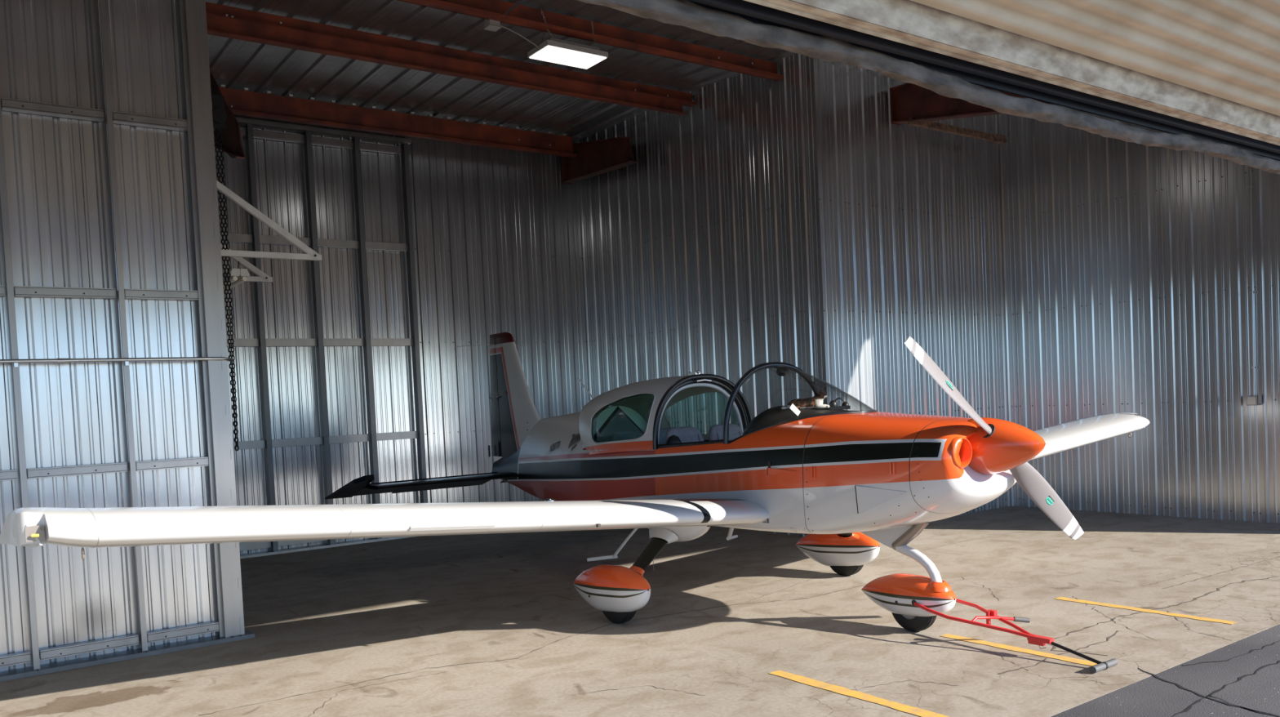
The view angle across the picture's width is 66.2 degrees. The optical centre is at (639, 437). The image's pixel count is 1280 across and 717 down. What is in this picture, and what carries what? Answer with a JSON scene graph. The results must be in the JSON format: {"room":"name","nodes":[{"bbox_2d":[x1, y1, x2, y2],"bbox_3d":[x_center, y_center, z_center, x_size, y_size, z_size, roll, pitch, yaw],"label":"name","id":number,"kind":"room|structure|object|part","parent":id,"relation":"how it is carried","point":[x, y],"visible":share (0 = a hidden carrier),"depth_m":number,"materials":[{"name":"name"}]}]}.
{"room":"aircraft hangar","nodes":[
{"label":"aircraft hangar","id":0,"kind":"room"},
{"bbox_2d":[0,0,254,681],"bbox_3d":[-4.361,-1.182,6.585,3.040,5.620,0.195,-4,3,-36],"label":"wall","id":1,"kind":"structure","parent":0,"point":[110,237],"depth_m":7.05,"materials":[{"name":"metal"}]},
{"bbox_3d":[-4.758,-1.157,6.404,0.728,5.620,0.020,-4,3,-36],"label":"sheet panel","id":2,"kind":"part","parent":1,"relation":"part of","materials":[{"name":"silver metal"}]},
{"bbox_3d":[-4.170,-1.200,6.832,0.728,5.620,0.020,-4,3,-36],"label":"sheet panel","id":3,"kind":"part","parent":1,"relation":"part of","materials":[{"name":"silver metal"}]},
{"bbox_2d":[0,356,232,367],"bbox_3d":[-4.287,-0.495,6.588,2.981,0.056,0.112,-4,3,-36],"label":"conduit pipe","id":4,"kind":"object","parent":1,"relation":"attached to","point":[126,360],"visible":1,"depth_m":6.94,"materials":[{"name":"silver metal"}]},
{"bbox_3d":[-4.223,1.607,6.677,3.040,0.032,0.170,-4,3,-36],"label":"plate","id":5,"kind":"part","parent":1,"relation":"part of","materials":[{"name":"metal"}]},
{"bbox_3d":[-3.583,-1.244,7.260,0.728,5.620,0.020,-4,3,-36],"label":"sheet panel","id":6,"kind":"part","parent":1,"relation":"part of","materials":[{"name":"silver metal"}]},
{"bbox_3d":[-3.219,-1.207,7.426,0.090,5.500,0.138,-4,3,-36],"label":"corner post","id":7,"kind":"part","parent":1,"relation":"part of","materials":[{"name":"metal"}]},
{"bbox_2d":[213,115,590,558],"bbox_3d":[-3.225,-1.473,13.056,6.553,5.620,0.190,-4,3,-36],"label":"wall","id":8,"kind":"structure","parent":0,"point":[348,367],"depth_m":13.06,"materials":[{"name":"grey metal"}]},
{"bbox_3d":[-5.037,-1.343,11.841,0.728,5.620,0.020,-4,3,-36],"label":"sheet panel","id":9,"kind":"part","parent":8,"relation":"part of","materials":[{"name":"silver metal"}]},
{"bbox_3d":[-4.450,-1.387,12.269,0.728,5.620,0.020,-4,3,-36],"label":"sheet panel","id":10,"kind":"part","parent":8,"relation":"part of","materials":[{"name":"silver metal"}]},
{"bbox_3d":[-4.537,-3.841,12.088,3.580,0.050,0.160,-4,3,-36],"label":"plate","id":11,"kind":"part","parent":8,"relation":"part of","materials":[{"name":"metal"}]},
{"bbox_3d":[-4.306,1.405,12.269,3.540,0.032,0.180,-4,3,-36],"label":"plate","id":12,"kind":"part","parent":8,"relation":"part of","materials":[{"name":"metal"}]},
{"bbox_3d":[-3.862,-1.430,12.697,0.728,5.620,0.020,-4,3,-36],"label":"sheet panel","id":13,"kind":"part","parent":8,"relation":"part of","materials":[{"name":"silver metal"}]},
{"bbox_3d":[-3.275,-1.474,13.124,0.728,5.620,0.020,-4,3,-36],"label":"sheet panel","id":14,"kind":"part","parent":8,"relation":"part of","materials":[{"name":"silver metal"}]},
{"bbox_3d":[-2.687,-1.517,13.552,0.728,5.620,0.020,-4,3,-36],"label":"sheet panel","id":15,"kind":"part","parent":8,"relation":"part of","materials":[{"name":"silver metal"}]},
{"bbox_3d":[-2.099,-1.560,13.980,0.728,5.620,0.020,-4,3,-36],"label":"sheet panel","id":16,"kind":"part","parent":8,"relation":"part of","materials":[{"name":"silver metal"}]},
{"bbox_3d":[-1.512,-1.603,14.408,0.728,5.620,0.020,-4,3,-36],"label":"sheet panel","id":17,"kind":"part","parent":8,"relation":"part of","materials":[{"name":"silver metal"}]},
{"bbox_3d":[-1.022,-1.640,14.764,0.485,5.620,0.020,-4,3,-36],"label":"sheet panel","id":18,"kind":"part","parent":8,"relation":"part of","materials":[{"name":"silver metal"}]},
{"bbox_3d":[-0.729,-1.661,14.978,0.243,5.620,0.020,-4,3,-36],"label":"sheet panel","id":19,"kind":"part","parent":8,"relation":"part of","materials":[{"name":"silver metal"}]},
{"bbox_2d":[205,0,1053,183],"bbox_3d":[-0.005,-3.390,9.371,13.608,1.856,10.030,-4,3,-36],"label":"ceiling","id":20,"kind":"structure","parent":0,"point":[428,69],"depth_m":11.21,"materials":[{"name":"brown metal"}]},
{"bbox_3d":[-5.038,-4.095,10.423,0.972,0.032,2.400,-4,2,-36],"label":"roof panel","id":21,"kind":"part","parent":20,"relation":"part of","materials":[{"name":"grey metal"}]},
{"bbox_2d":[211,93,239,450],"bbox_3d":[-3.373,-1.322,8.006,0.120,2.877,0.160,-4,3,-36],"label":"chain","id":22,"kind":"object","parent":20,"relation":"hanging from","point":[219,115],"visible":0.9,"depth_m":8.00,"materials":[{"name":"grey metal"}]},
{"bbox_3d":[-3.368,-1.207,8.034,0.072,2.644,0.034,-1,3,40],"label":"chain","id":23,"kind":"part","parent":22,"relation":"part of","materials":[{"name":"black metal"}]},
{"bbox_3d":[-2.077,-3.881,6.378,0.972,0.032,7.642,-4,6,-36],"label":"roof panel","id":24,"kind":"part","parent":20,"relation":"part of","materials":[{"name":"grey metal"}]},
{"bbox_3d":[-4.254,-4.153,10.994,0.972,0.032,2.400,-4,2,-36],"label":"roof panel","id":25,"kind":"part","parent":20,"relation":"part of","materials":[{"name":"grey metal"}]},
{"bbox_3d":[-1.292,-3.938,6.949,0.972,0.032,7.642,-4,6,-36],"label":"roof panel","id":26,"kind":"part","parent":20,"relation":"part of","materials":[{"name":"grey metal"}]},
{"bbox_3d":[-3.470,-4.211,11.565,0.972,0.032,2.400,-4,2,-36],"label":"roof panel","id":27,"kind":"part","parent":20,"relation":"part of","materials":[{"name":"grey metal"}]},
{"bbox_3d":[-2.685,-4.269,12.136,0.972,0.032,2.400,-4,2,-36],"label":"roof panel","id":28,"kind":"part","parent":20,"relation":"part of","materials":[{"name":"silver metal"}]},
{"bbox_3d":[-0.508,-3.996,7.520,0.972,0.032,7.642,-4,6,-36],"label":"roof panel","id":29,"kind":"part","parent":20,"relation":"part of","materials":[{"name":"grey metal"}]},
{"bbox_3d":[-1.901,-4.327,12.707,0.972,0.032,2.400,-4,2,-36],"label":"roof panel","id":30,"kind":"part","parent":20,"relation":"part of","materials":[{"name":"silver metal"}]},
{"bbox_2d":[484,0,525,31],"bbox_3d":[-1.030,-3.917,8.850,0.140,0.142,1.165,-5,3,-44],"label":"junction box","id":31,"kind":"object","parent":20,"relation":"attached to","point":[490,24],"visible":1,"depth_m":9.18,"materials":[{"name":"grey metal"}]},
{"bbox_3d":[0.276,-4.054,8.091,0.972,0.032,7.642,-4,6,-36],"label":"roof panel","id":32,"kind":"part","parent":20,"relation":"part of","materials":[{"name":"grey metal"}]},
{"bbox_3d":[-1.116,-4.385,13.279,0.972,0.032,2.400,-4,2,-36],"label":"roof panel","id":33,"kind":"part","parent":20,"relation":"part of","materials":[{"name":"silver metal"}]},
{"bbox_2d":[500,8,608,68],"bbox_3d":[-0.888,-3.935,9.598,1.116,0.380,0.390,-4,3,-36],"label":"light","id":34,"kind":"object","parent":20,"relation":"hanging from","point":[553,50],"visible":0.88,"depth_m":9.64,"materials":[{"name":"grey plastic"}]},
{"bbox_3d":[-1.142,-3.825,9.377,0.434,0.160,0.018,-4,2,-33],"label":"power cord","id":35,"kind":"part","parent":34,"relation":"part of","materials":[{"name":"grey metal"}]},
{"bbox_3d":[-0.951,-3.978,9.617,0.022,0.270,0.130,-4,3,-36],"label":"chain","id":36,"kind":"part","parent":34,"relation":"part of","materials":[{"name":"silver metal"}]},
{"bbox_3d":[-0.891,-3.979,9.451,0.114,0.280,0.025,-3,2,-18],"label":"chain","id":37,"kind":"part","parent":34,"relation":"part of","materials":[{"name":"silver metal"}]},
{"bbox_2d":[529,45,606,68],"bbox_3d":[-0.712,-3.763,9.727,0.670,0.010,0.360,-4,3,-36],"label":"diffuser","id":38,"kind":"object","parent":34,"relation":"attached to","point":[571,55],"depth_m":9.67,"materials":[{"name":"white plastic"}]},
{"bbox_3d":[-0.462,-4.012,9.766,0.050,0.279,0.023,-1,3,36],"label":"chain","id":39,"kind":"part","parent":34,"relation":"part of","materials":[{"name":"silver metal"}]},
{"bbox_3d":[-0.332,-4.442,13.850,0.972,0.032,2.400,-4,2,-36],"label":"roof panel","id":40,"kind":"part","parent":20,"relation":"part of","materials":[{"name":"silver metal"}]},
{"bbox_3d":[1.061,-4.112,8.662,0.972,0.032,7.642,-4,6,-36],"label":"roof panel","id":41,"kind":"part","parent":20,"relation":"part of","materials":[{"name":"grey metal"}]},
{"bbox_3d":[1.845,-4.170,9.233,0.972,0.032,7.642,-4,6,-36],"label":"roof panel","id":42,"kind":"part","parent":20,"relation":"part of","materials":[{"name":"grey metal"}]},
{"bbox_3d":[2.629,-4.228,9.804,0.972,0.032,7.642,-4,6,-36],"label":"roof panel","id":43,"kind":"part","parent":20,"relation":"part of","materials":[{"name":"grey metal"}]},
{"bbox_2d":[0,506,1279,716],"bbox_3d":[-0.122,1.425,9.502,13.600,0.203,10.000,-4,3,-36],"label":"floor","id":44,"kind":"structure","parent":0,"point":[495,624],"depth_m":7.04,"materials":[{"name":"concrete"}]},
{"bbox_2d":[0,332,1150,631],"bbox_3d":[0.315,0.068,8.782,10.236,2.525,7.191,-4,3,-36],"label":"aircraft","id":45,"kind":"object","parent":44,"relation":"on","point":[852,482],"visible":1,"depth_m":6.73,"materials":[{"name":"white paint"}]},
{"bbox_3d":[-3.192,0.469,4.989,0.051,0.246,1.340,-4,3,-40],"label":"tip plate","id":46,"kind":"part","parent":45,"relation":"part of","materials":[{"name":"white paint"}]},
{"bbox_3d":[-0.077,0.167,8.973,0.400,0.450,0.208,-4,3,-36],"label":"seat","id":47,"kind":"part","parent":45,"relation":"part of","materials":[{"name":"grey fabric"}]},
{"bbox_3d":[0.069,0.883,7.513,0.207,0.279,0.395,-1,3,44],"label":"gear leg","id":48,"kind":"part","parent":45,"relation":"part of","materials":[{"name":"black paint"}]},
{"bbox_3d":[0.262,0.142,9.220,0.400,0.450,0.208,-4,3,-36],"label":"seat","id":49,"kind":"part","parent":45,"relation":"part of","materials":[{"name":"grey fabric"}]},
{"bbox_3d":[0.410,0.153,8.277,0.410,0.482,0.208,-4,3,-36],"label":"seat","id":50,"kind":"part","parent":45,"relation":"part of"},
{"bbox_3d":[0.122,0.064,8.204,0.078,0.104,1.881,-4,3,-36],"label":"canopy rail","id":51,"kind":"part","parent":45,"relation":"part of","materials":[{"name":"grey metal"}]},
{"bbox_3d":[0.516,-0.205,8.478,1.003,0.550,0.036,-4,3,-36],"label":"bow trim","id":52,"kind":"part","parent":45,"relation":"part of","materials":[{"name":"white paint"}]},
{"bbox_3d":[0.547,-0.488,8.407,0.164,0.034,0.034,-4,3,-36],"label":"canopy handle","id":53,"kind":"part","parent":45,"relation":"part of","materials":[{"name":"silver metal"}]},
{"bbox_3d":[0.789,0.125,8.553,0.410,0.482,0.208,-4,3,-36],"label":"seat","id":54,"kind":"part","parent":45,"relation":"part of","materials":[{"name":"grey fabric"}]},
{"bbox_2d":[789,403,800,416],"bbox_3d":[1.115,-0.196,7.052,0.091,0.093,0.029,-3,2,-10],"label":"paper card","id":55,"kind":"object","parent":45,"relation":"on","point":[793,407],"visible":1,"depth_m":7.05,"materials":[{"name":"white paper"}]},
{"bbox_2d":[781,390,830,408],"bbox_3d":[1.232,-0.277,7.295,0.365,0.142,0.101,-3,2,3],"label":"cat","id":56,"kind":"object","parent":45,"relation":"on","point":[815,402],"visible":0.93,"depth_m":7.26},
{"bbox_2d":[828,397,850,409],"bbox_3d":[1.482,-0.249,7.303,0.151,0.093,0.074,-3,2,1],"label":"headset","id":57,"kind":"object","parent":45,"relation":"on","point":[833,405],"visible":0.98,"depth_m":7.28,"materials":[{"name":"black plastic"}]},
{"bbox_2d":[829,400,837,406],"bbox_3d":[1.440,-0.239,7.308,0.070,0.076,0.060,-4,3,-36],"label":"ear cup","id":58,"kind":"object","parent":57,"relation":"on","point":[833,403],"depth_m":7.28,"materials":[{"name":"black plastic"}]},
{"bbox_2d":[841,401,848,409],"bbox_3d":[1.530,-0.235,7.312,0.056,0.060,0.056,-4,3,-36],"label":"ear cup","id":59,"kind":"object","parent":57,"relation":"on","point":[845,405],"depth_m":7.28,"materials":[{"name":"black plastic"}]},
{"bbox_3d":[1.671,0.765,8.679,0.395,0.279,0.207,-4,2,-26],"label":"gear leg","id":60,"kind":"part","parent":45,"relation":"part of","materials":[{"name":"black paint"}]},
{"bbox_3d":[1.905,0.885,6.681,0.068,0.310,0.365,-4,3,-36],"label":"nose leg","id":61,"kind":"part","parent":45,"relation":"part of","materials":[{"name":"white paint"}]},
{"bbox_3d":[1.855,-0.285,5.851,0.808,0.640,0.092,-4,3,-36],"label":"propeller blade","id":62,"kind":"part","parent":45,"relation":"part of","materials":[{"name":"grey metal"}]},
{"bbox_3d":[2.640,0.388,6.401,0.808,0.644,0.085,-4,3,-36],"label":"propeller blade","id":63,"kind":"part","parent":45,"relation":"part of","materials":[{"name":"grey metal"}]},
{"bbox_2d":[913,598,1117,673],"bbox_3d":[2.355,1.212,6.166,0.405,0.237,1.265,-4,3,-36],"label":"bar","id":64,"kind":"object","parent":44,"relation":"on","point":[1032,638],"visible":0.94,"depth_m":6.13,"materials":[{"name":"red metal"}]},
{"bbox_3d":[2.131,1.174,6.232,0.080,0.144,0.896,-5,3,-44],"label":"arm","id":65,"kind":"part","parent":64,"relation":"part of","materials":[{"name":"red metal"}]},
{"bbox_3d":[2.259,1.161,6.278,0.309,0.047,0.039,-3,2,-9],"label":"clamp lever","id":66,"kind":"part","parent":64,"relation":"part of","materials":[{"name":"red metal"}]},
{"bbox_3d":[2.281,1.163,6.339,0.091,0.144,0.900,-4,2,-26],"label":"arm","id":67,"kind":"part","parent":64,"relation":"part of","materials":[{"name":"red metal"}]},
{"bbox_2d":[1026,634,1053,645],"bbox_3d":[2.435,1.238,5.964,0.045,0.051,0.150,-4,3,-36],"label":"socket","id":68,"kind":"object","parent":64,"relation":"attached to","point":[1034,639],"depth_m":5.95,"materials":[{"name":"red metal"}]},
{"bbox_2d":[577,53,826,536],"bbox_3d":[0.612,-1.650,12.965,0.020,5.620,4.854,-4,3,-36],"label":"wall","id":69,"kind":"structure","parent":0,"point":[696,251],"depth_m":12.46,"materials":[{"name":"grey metal"}]},
{"bbox_3d":[-0.602,-1.655,14.632,0.020,5.620,0.728,-4,3,-36],"label":"sheet panel","id":70,"kind":"part","parent":69,"relation":"part of","materials":[{"name":"silver metal"}]},
{"bbox_3d":[-0.173,-1.653,14.044,0.020,5.620,0.728,-4,3,-36],"label":"sheet panel","id":71,"kind":"part","parent":69,"relation":"part of","materials":[{"name":"silver metal"}]},
{"bbox_3d":[0.255,-1.651,13.455,0.020,5.620,0.728,-4,3,-36],"label":"sheet panel","id":72,"kind":"part","parent":69,"relation":"part of","materials":[{"name":"silver metal"}]},
{"bbox_3d":[0.684,-1.650,12.867,0.020,5.620,0.728,-4,3,-36],"label":"sheet panel","id":73,"kind":"part","parent":69,"relation":"part of","materials":[{"name":"silver metal"}]},
{"bbox_3d":[1.113,-1.649,12.278,0.020,5.620,0.728,-4,3,-36],"label":"sheet panel","id":74,"kind":"part","parent":69,"relation":"part of","materials":[{"name":"silver metal"}]},
{"bbox_3d":[1.541,-1.647,11.690,0.020,5.620,0.728,-4,3,-36],"label":"sheet panel","id":75,"kind":"part","parent":69,"relation":"part of","materials":[{"name":"silver metal"}]},
{"bbox_3d":[1.827,-1.646,11.297,0.020,5.620,0.243,-4,3,-36],"label":"sheet panel","id":76,"kind":"part","parent":69,"relation":"part of","materials":[{"name":"silver metal"}]},
{"bbox_3d":[1.970,-1.646,11.101,0.020,5.620,0.243,-4,3,-36],"label":"sheet panel","id":77,"kind":"part","parent":69,"relation":"part of","materials":[{"name":"silver metal"}]},
{"bbox_2d":[801,54,1010,514],"bbox_3d":[3.518,-1.762,12.281,3.888,5.620,0.020,-4,3,-36],"label":"wall","id":78,"kind":"structure","parent":0,"point":[910,215],"depth_m":12.10,"materials":[{"name":"grey metal"}]},
{"bbox_3d":[1.970,-1.637,11.152,0.050,5.600,0.012,-4,3,-36],"label":"corner trim","id":79,"kind":"part","parent":78,"relation":"part of","materials":[{"name":"silver metal"}]},
{"bbox_3d":[2.247,-1.668,11.355,0.728,5.620,0.020,-4,3,-36],"label":"sheet panel","id":80,"kind":"part","parent":78,"relation":"part of","materials":[{"name":"silver metal"}]},
{"bbox_3d":[2.834,-1.711,11.783,0.728,5.620,0.020,-4,3,-36],"label":"sheet panel","id":81,"kind":"part","parent":78,"relation":"part of","materials":[{"name":"silver metal"}]},
{"bbox_3d":[3.422,-1.755,12.211,0.728,5.620,0.020,-4,3,-36],"label":"sheet panel","id":82,"kind":"part","parent":78,"relation":"part of","materials":[{"name":"silver metal"}]},
{"bbox_3d":[4.009,-1.798,12.639,0.728,5.620,0.020,-4,3,-36],"label":"sheet panel","id":83,"kind":"part","parent":78,"relation":"part of","materials":[{"name":"silver metal"}]},
{"bbox_3d":[4.597,-1.841,13.066,0.728,5.620,0.020,-4,3,-36],"label":"sheet panel","id":84,"kind":"part","parent":78,"relation":"part of","materials":[{"name":"silver metal"}]},
{"bbox_3d":[4.989,-1.870,13.352,0.243,5.620,0.020,-4,3,-36],"label":"sheet panel","id":85,"kind":"part","parent":78,"relation":"part of","materials":[{"name":"silver metal"}]},
{"bbox_2d":[997,108,1279,523],"bbox_3d":[6.433,-1.861,11.264,0.020,5.620,5.097,-4,3,-36],"label":"wall","id":86,"kind":"structure","parent":0,"point":[1126,268],"depth_m":11.81,"materials":[{"name":"grey metal"}]},
{"bbox_2d":[577,0,1279,173],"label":"door","id":87,"kind":"structure","parent":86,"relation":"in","point":[1203,73],"depth_m":4.47,"materials":[{"name":"beige metal"}]},
{"bbox_3d":[2.812,-1.802,5.188,12.950,0.145,0.144,-4,3,-36],"label":"rail","id":88,"kind":"part","parent":87,"relation":"part of","materials":[{"name":"grey metal"}]},
{"bbox_3d":[3.433,-2.274,4.288,12.950,0.883,2.060,-4,3,-36],"label":"panel","id":89,"kind":"part","parent":87,"relation":"part of","materials":[{"name":"beige metal"}]},
{"bbox_3d":[5.147,-1.866,13.029,0.020,5.620,0.728,-4,3,-36],"label":"sheet panel","id":90,"kind":"part","parent":86,"relation":"part of","materials":[{"name":"silver metal"}]},
{"bbox_3d":[5.576,-1.864,12.441,0.020,5.620,0.728,-4,3,-36],"label":"sheet panel","id":91,"kind":"part","parent":86,"relation":"part of","materials":[{"name":"silver metal"}]},
{"bbox_3d":[6.004,-1.863,11.852,0.020,5.620,0.728,-4,3,-36],"label":"sheet panel","id":92,"kind":"part","parent":86,"relation":"part of","materials":[{"name":"silver metal"}]},
{"bbox_3d":[6.433,-1.861,11.264,0.020,5.620,0.728,-4,3,-36],"label":"sheet panel","id":93,"kind":"part","parent":86,"relation":"part of","materials":[{"name":"silver metal"}]},
{"bbox_2d":[1246,166,1262,405],"bbox_3d":[6.710,-2.199,10.784,0.062,3.698,0.142,-4,3,-36],"label":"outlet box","id":94,"kind":"object","parent":86,"relation":"attached to","point":[1251,400],"visible":0.84,"depth_m":10.81,"materials":[{"name":"grey metal"}]},
{"bbox_3d":[6.862,-1.860,10.675,0.020,5.620,0.728,-4,3,-36],"label":"sheet panel","id":95,"kind":"part","parent":86,"relation":"part of","materials":[{"name":"silver metal"}]},
{"bbox_3d":[-4.578,-1.274,9.375,0.020,5.620,4.611,-4,3,-36],"label":"wall","id":96,"kind":"structure","parent":0,"visible":0},
{"bbox_2d":[220,242,272,291],"bbox_3d":[-3.646,-1.726,8.816,0.880,0.804,1.248,-4,3,-36],"label":"bracket","id":97,"kind":"object","parent":96,"relation":"attached to","point":[238,276],"depth_m":9.22,"materials":[{"name":"white metal"}]},
{"bbox_3d":[-3.903,-1.779,9.163,0.880,0.700,0.068,-4,3,-36],"label":"bracket","id":98,"kind":"part","parent":97,"relation":"part of","materials":[{"name":"white metal"}]},
{"bbox_3d":[-3.888,-1.490,9.189,0.860,0.046,0.046,-4,3,-36],"label":"arm","id":99,"kind":"part","parent":97,"relation":"part of","materials":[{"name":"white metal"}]},
{"bbox_2d":[216,180,322,260],"bbox_3d":[-3.050,-1.776,7.991,0.880,0.700,0.068,-4,3,-36],"label":"bracket","id":100,"kind":"object","parent":96,"relation":"attached to","point":[313,255],"visible":0.68,"depth_m":7.99,"materials":[{"name":"white metal"}]},
{"bbox_3d":[-3.034,-1.487,8.017,0.860,0.046,0.046,-4,3,-36],"label":"arm","id":101,"kind":"part","parent":100,"relation":"part of","materials":[{"name":"white metal"}]},
{"label":"outside","id":102,"kind":"structure","parent":0,"visible":0},
{"bbox_2d":[1050,623,1279,716],"bbox_3d":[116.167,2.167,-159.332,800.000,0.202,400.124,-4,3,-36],"label":"ground","id":103,"kind":"structure","parent":102,"point":[1241,677],"depth_m":5.22,"materials":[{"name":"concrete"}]}
]}

